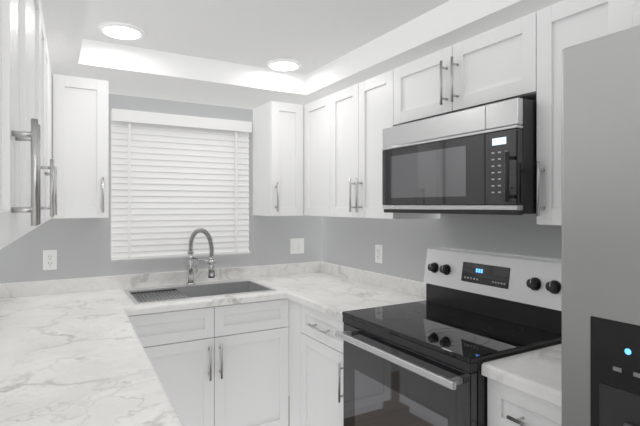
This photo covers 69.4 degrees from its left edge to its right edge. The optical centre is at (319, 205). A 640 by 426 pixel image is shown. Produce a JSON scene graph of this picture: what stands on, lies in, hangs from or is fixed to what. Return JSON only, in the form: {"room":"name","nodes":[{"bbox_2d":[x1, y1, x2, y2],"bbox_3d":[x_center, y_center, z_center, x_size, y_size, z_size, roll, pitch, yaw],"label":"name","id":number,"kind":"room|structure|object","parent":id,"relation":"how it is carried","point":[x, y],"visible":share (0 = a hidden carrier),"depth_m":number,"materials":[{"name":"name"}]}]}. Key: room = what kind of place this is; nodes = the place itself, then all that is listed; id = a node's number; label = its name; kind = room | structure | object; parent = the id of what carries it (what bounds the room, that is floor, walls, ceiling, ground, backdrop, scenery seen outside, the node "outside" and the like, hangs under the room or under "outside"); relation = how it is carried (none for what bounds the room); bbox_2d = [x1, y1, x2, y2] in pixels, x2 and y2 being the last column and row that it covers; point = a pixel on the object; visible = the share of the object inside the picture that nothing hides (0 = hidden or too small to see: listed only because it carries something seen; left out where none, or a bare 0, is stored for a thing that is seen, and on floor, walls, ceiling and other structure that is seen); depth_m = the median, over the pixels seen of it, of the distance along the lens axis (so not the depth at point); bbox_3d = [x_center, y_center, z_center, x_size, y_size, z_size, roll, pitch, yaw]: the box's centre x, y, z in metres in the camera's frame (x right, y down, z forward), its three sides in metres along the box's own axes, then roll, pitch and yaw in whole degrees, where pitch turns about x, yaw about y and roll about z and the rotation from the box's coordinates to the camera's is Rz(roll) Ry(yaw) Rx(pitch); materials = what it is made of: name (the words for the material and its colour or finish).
{"room":"kitchen","nodes":[
{"label":"kitchen","id":0,"kind":"room"},
{"bbox_2d":[0,94,320,326],"bbox_3d":[-1.039,0.202,3.095,2.635,2.450,0.150,0,0,-30],"label":"wall","id":1,"kind":"structure","parent":0,"point":[82,246],"depth_m":2.92,"materials":[{"name":"grey paint"}]},
{"bbox_2d":[43,250,56,269],"bbox_3d":[-1.574,0.315,2.694,0.070,0.115,0.009,0,0,-30],"label":"electrical outlet","id":2,"kind":"object","parent":1,"relation":"attached to","point":[49,259],"visible":1,"depth_m":2.69,"materials":[{"name":"white plastic"}]},
{"bbox_2d":[51,74,108,218],"bbox_3d":[-1.494,-0.314,2.534,0.588,0.761,0.364,0,0,-30],"label":"upper cabinet","id":3,"kind":"object","parent":1,"relation":"attached to","point":[80,131],"visible":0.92,"depth_m":2.50,"materials":[{"name":"white paint"}]},
{"bbox_2d":[111,109,251,132],"bbox_3d":[-0.907,-0.565,3.116,0.921,0.074,0.086,0,0,-30],"label":"valance","id":4,"kind":"object","parent":1,"relation":"attached to","point":[122,115],"visible":0.96,"depth_m":3.05,"materials":[{"name":"white"}]},
{"bbox_2d":[111,121,249,259],"bbox_3d":[-0.912,-0.105,3.125,0.913,0.890,0.050,0,0,-30],"label":"window blind slats","id":5,"kind":"object","parent":4,"relation":"hanging from","point":[173,188],"visible":0.9,"depth_m":3.10,"materials":[{"name":"white plastic"}]},
{"bbox_2d":[253,101,304,215],"bbox_3d":[-0.146,-0.314,3.313,0.569,0.761,0.364,0,0,-30],"label":"upper cabinet","id":6,"kind":"object","parent":1,"relation":"attached to","point":[278,158],"visible":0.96,"depth_m":3.13,"materials":[{"name":"white paint"}]},
{"bbox_2d":[290,238,303,253],"bbox_3d":[-0.172,0.304,3.503,0.116,0.115,0.010,0,0,-30],"label":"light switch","id":7,"kind":"object","parent":1,"relation":"attached to","point":[297,246],"visible":1,"depth_m":3.50,"materials":[{"name":"white plastic"}]},
{"bbox_2d":[83,0,448,74],"bbox_3d":[0.429,-0.922,0.551,2.335,0.202,5.725,0,0,-30],"label":"ceiling","id":8,"kind":"structure","parent":0,"point":[310,36],"depth_m":2.10,"materials":[{"name":"white paint"}]},
{"bbox_2d":[98,22,144,39],"bbox_3d":[-0.923,-0.812,2.154,0.200,0.016,0.200,0,0,-30],"label":"recessed light","id":9,"kind":"object","parent":8,"relation":"in","point":[121,30],"visible":0.96,"depth_m":2.13,"materials":[{"name":"white plastic"}]},
{"bbox_2d":[267,59,300,70],"bbox_3d":[-0.208,-0.812,2.670,0.200,0.016,0.200,0,0,-30],"label":"recessed light","id":10,"kind":"object","parent":8,"relation":"in","point":[284,64],"visible":0.96,"depth_m":2.64,"materials":[{"name":"white plastic"}]},
{"bbox_2d":[41,0,564,109],"bbox_3d":[0.429,-0.758,0.551,2.335,0.126,5.725,0,0,-30],"label":"ceiling","id":11,"kind":"structure","parent":0,"point":[134,71],"depth_m":2.37,"materials":[{"name":"white paint"}]},
{"bbox_2d":[608,0,639,34],"bbox_3d":[1.193,-0.543,0.893,0.669,0.301,0.914,0,0,-30],"label":"upper cabinet","id":12,"kind":"object","parent":11,"relation":"hanging from","point":[623,14],"visible":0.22,"depth_m":1.11,"materials":[{"name":"white paint"}]},
{"bbox_2d":[321,214,561,281],"bbox_3d":[1.543,0.202,1.107,0.150,2.450,5.875,0,0,-30],"label":"wall","id":13,"kind":"structure","parent":0,"point":[351,242],"depth_m":2.64,"materials":[{"name":"grey paint"}]},
{"bbox_2d":[304,95,330,216],"bbox_3d":[0.117,-0.314,3.101,0.324,0.761,0.342,0,0,-30],"label":"upper cabinet","id":14,"kind":"object","parent":13,"relation":"attached to","point":[316,157],"visible":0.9,"depth_m":3.03,"materials":[{"name":"white paint"}]},
{"bbox_2d":[375,245,381,263],"bbox_3d":[0.376,0.309,2.970,0.009,0.115,0.070,0,0,-30],"label":"electrical outlet","id":15,"kind":"object","parent":13,"relation":"attached to","point":[378,253],"visible":1,"depth_m":2.96,"materials":[{"name":"white plastic"}]},
{"bbox_2d":[330,70,439,218],"bbox_3d":[0.339,-0.314,2.676,0.364,0.761,0.616,0,0,-30],"label":"upper cabinet","id":16,"kind":"object","parent":13,"relation":"attached to","point":[361,116],"visible":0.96,"depth_m":2.58,"materials":[{"name":"white paint"}]},
{"bbox_2d":[394,12,536,125],"bbox_3d":[0.693,-0.550,2.063,0.364,0.287,0.799,0,0,-30],"label":"upper cabinet","id":17,"kind":"object","parent":13,"relation":"attached to","point":[497,64],"visible":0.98,"depth_m":1.91,"materials":[{"name":"white paint"}]},
{"bbox_2d":[382,98,536,214],"bbox_3d":[0.656,-0.172,2.025,0.463,0.409,0.762,0,0,-30],"label":"microwave","id":18,"kind":"object","parent":17,"relation":"attached to","point":[480,160],"visible":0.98,"depth_m":1.80,"materials":[{"name":"black metal"}]},
{"bbox_2d":[536,0,607,225],"bbox_3d":[0.995,-0.314,1.541,0.364,0.761,0.407,0,0,-30],"label":"upper cabinet","id":19,"kind":"object","parent":13,"relation":"attached to","point":[562,25],"visible":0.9,"depth_m":1.60,"materials":[{"name":"white paint"}]},
{"bbox_3d":[0.430,1.477,0.551,2.635,0.100,6.025,0,0,-30],"label":"floor","id":20,"kind":"structure","parent":0,"visible":0},
{"bbox_2d":[128,298,288,425],"bbox_3d":[-0.729,0.990,2.809,0.920,0.875,0.654,0,0,-30],"label":"base cabinet","id":21,"kind":"object","parent":20,"relation":"on","point":[225,365],"visible":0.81,"depth_m":2.59,"materials":[{"name":"white paint"}]},
{"bbox_2d":[289,299,342,425],"bbox_3d":[0.223,0.990,2.622,0.619,0.875,0.700,0,0,-30],"label":"base cabinet","id":22,"kind":"object","parent":20,"relation":"on","point":[315,371],"visible":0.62,"depth_m":2.54,"materials":[{"name":"white paint"}]},
{"bbox_2d":[335,248,561,425],"bbox_3d":[0.547,0.815,1.962,0.712,1.185,0.762,0,0,-30],"label":"range","id":23,"kind":"object","parent":20,"relation":"on","point":[418,363],"visible":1,"depth_m":1.87,"materials":[{"name":"black glass"}]},
{"bbox_2d":[487,377,561,425],"bbox_3d":[0.883,0.990,1.479,0.619,0.875,0.408,0,0,-30],"label":"base cabinet","id":24,"kind":"object","parent":20,"relation":"on","point":[507,405],"visible":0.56,"depth_m":1.42,"materials":[{"name":"white paint"}]},
{"bbox_2d":[562,25,639,425],"bbox_3d":[1.083,0.537,0.827,0.868,1.780,0.906,0,0,-30],"label":"fridge","id":25,"kind":"object","parent":20,"relation":"on","point":[600,231],"visible":1,"depth_m":0.96,"materials":[{"name":"grey metal"}]},
{"bbox_3d":[-0.302,0.989,0.381,0.781,0.875,3.998,0,0,-30],"label":"base cabinet","id":26,"kind":"object","parent":20,"relation":"on","visible":0},
{"bbox_2d":[0,275,182,425],"bbox_3d":[-0.468,0.492,0.667,0.780,0.118,4.624,0,0,-30],"label":"countertop","id":27,"kind":"structure","parent":26,"relation":"on","point":[73,352],"depth_m":1.54,"materials":[{"name":"stone"}]},
{"bbox_2d":[248,261,355,299],"bbox_3d":[-0.099,0.492,3.147,0.652,0.118,0.390,0,0,-30],"label":"countertop","id":28,"kind":"structure","parent":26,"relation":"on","point":[267,275],"depth_m":3.37,"materials":[{"name":"stone"}]},
{"bbox_2d":[123,279,274,303],"bbox_3d":[-0.739,0.618,2.824,0.805,0.218,0.500,0,0,-30],"label":"sink","id":29,"kind":"object","parent":28,"relation":"in","point":[143,295],"visible":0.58,"depth_m":2.94,"materials":[{"name":"silver metal"}]},
{"bbox_2d":[186,228,215,284],"bbox_3d":[-0.757,0.324,2.929,0.127,0.370,0.259,0,0,-30],"label":"faucet","id":30,"kind":"object","parent":29,"relation":"on","point":[211,261],"visible":1,"depth_m":2.95,"materials":[{"name":"silver metal"}]},
{"bbox_2d":[280,269,425,319],"bbox_3d":[0.232,0.492,2.599,0.626,0.118,0.650,0,0,-30],"label":"countertop","id":31,"kind":"structure","parent":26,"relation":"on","point":[332,294],"depth_m":2.74,"materials":[{"name":"stone"}]},
{"bbox_2d":[481,344,561,405],"bbox_3d":[0.890,0.492,1.482,0.604,0.118,0.406,0,0,-30],"label":"countertop","id":32,"kind":"structure","parent":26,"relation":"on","point":[538,373],"depth_m":1.44,"materials":[{"name":"stone"}]},
{"bbox_3d":[-0.470,0.202,-0.166,0.335,2.450,6.077,0,0,-30],"label":"wall","id":33,"kind":"structure","parent":0,"visible":0},
{"bbox_2d":[0,0,40,249],"bbox_3d":[-0.682,-0.314,0.766,0.374,0.761,0.609,0,0,-30],"label":"upper cabinet","id":34,"kind":"object","parent":33,"relation":"attached to","point":[16,135],"visible":1,"depth_m":0.82,"materials":[{"name":"white paint"}]},
{"bbox_2d":[28,0,53,231],"bbox_3d":[-0.942,-0.314,1.258,0.378,0.761,0.519,0,0,-30],"label":"upper cabinet","id":35,"kind":"object","parent":33,"relation":"attached to","point":[33,58],"visible":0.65,"depth_m":1.42,"materials":[{"name":"white paint"}]},
{"bbox_2d":[40,0,56,224],"bbox_3d":[-1.208,-0.314,1.745,0.374,0.761,0.609,0,0,-30],"label":"upper cabinet","id":36,"kind":"object","parent":33,"relation":"attached to","point":[45,173],"visible":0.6,"depth_m":1.78,"materials":[{"name":"white paint"}]},
{"bbox_2d":[48,53,51,219],"bbox_3d":[-1.451,-0.314,2.164,0.335,0.761,0.377,0,0,-30],"label":"upper cabinet","id":37,"kind":"object","parent":33,"relation":"attached to","point":[49,114],"visible":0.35,"depth_m":2.17,"materials":[{"name":"white paint"}]}
]}

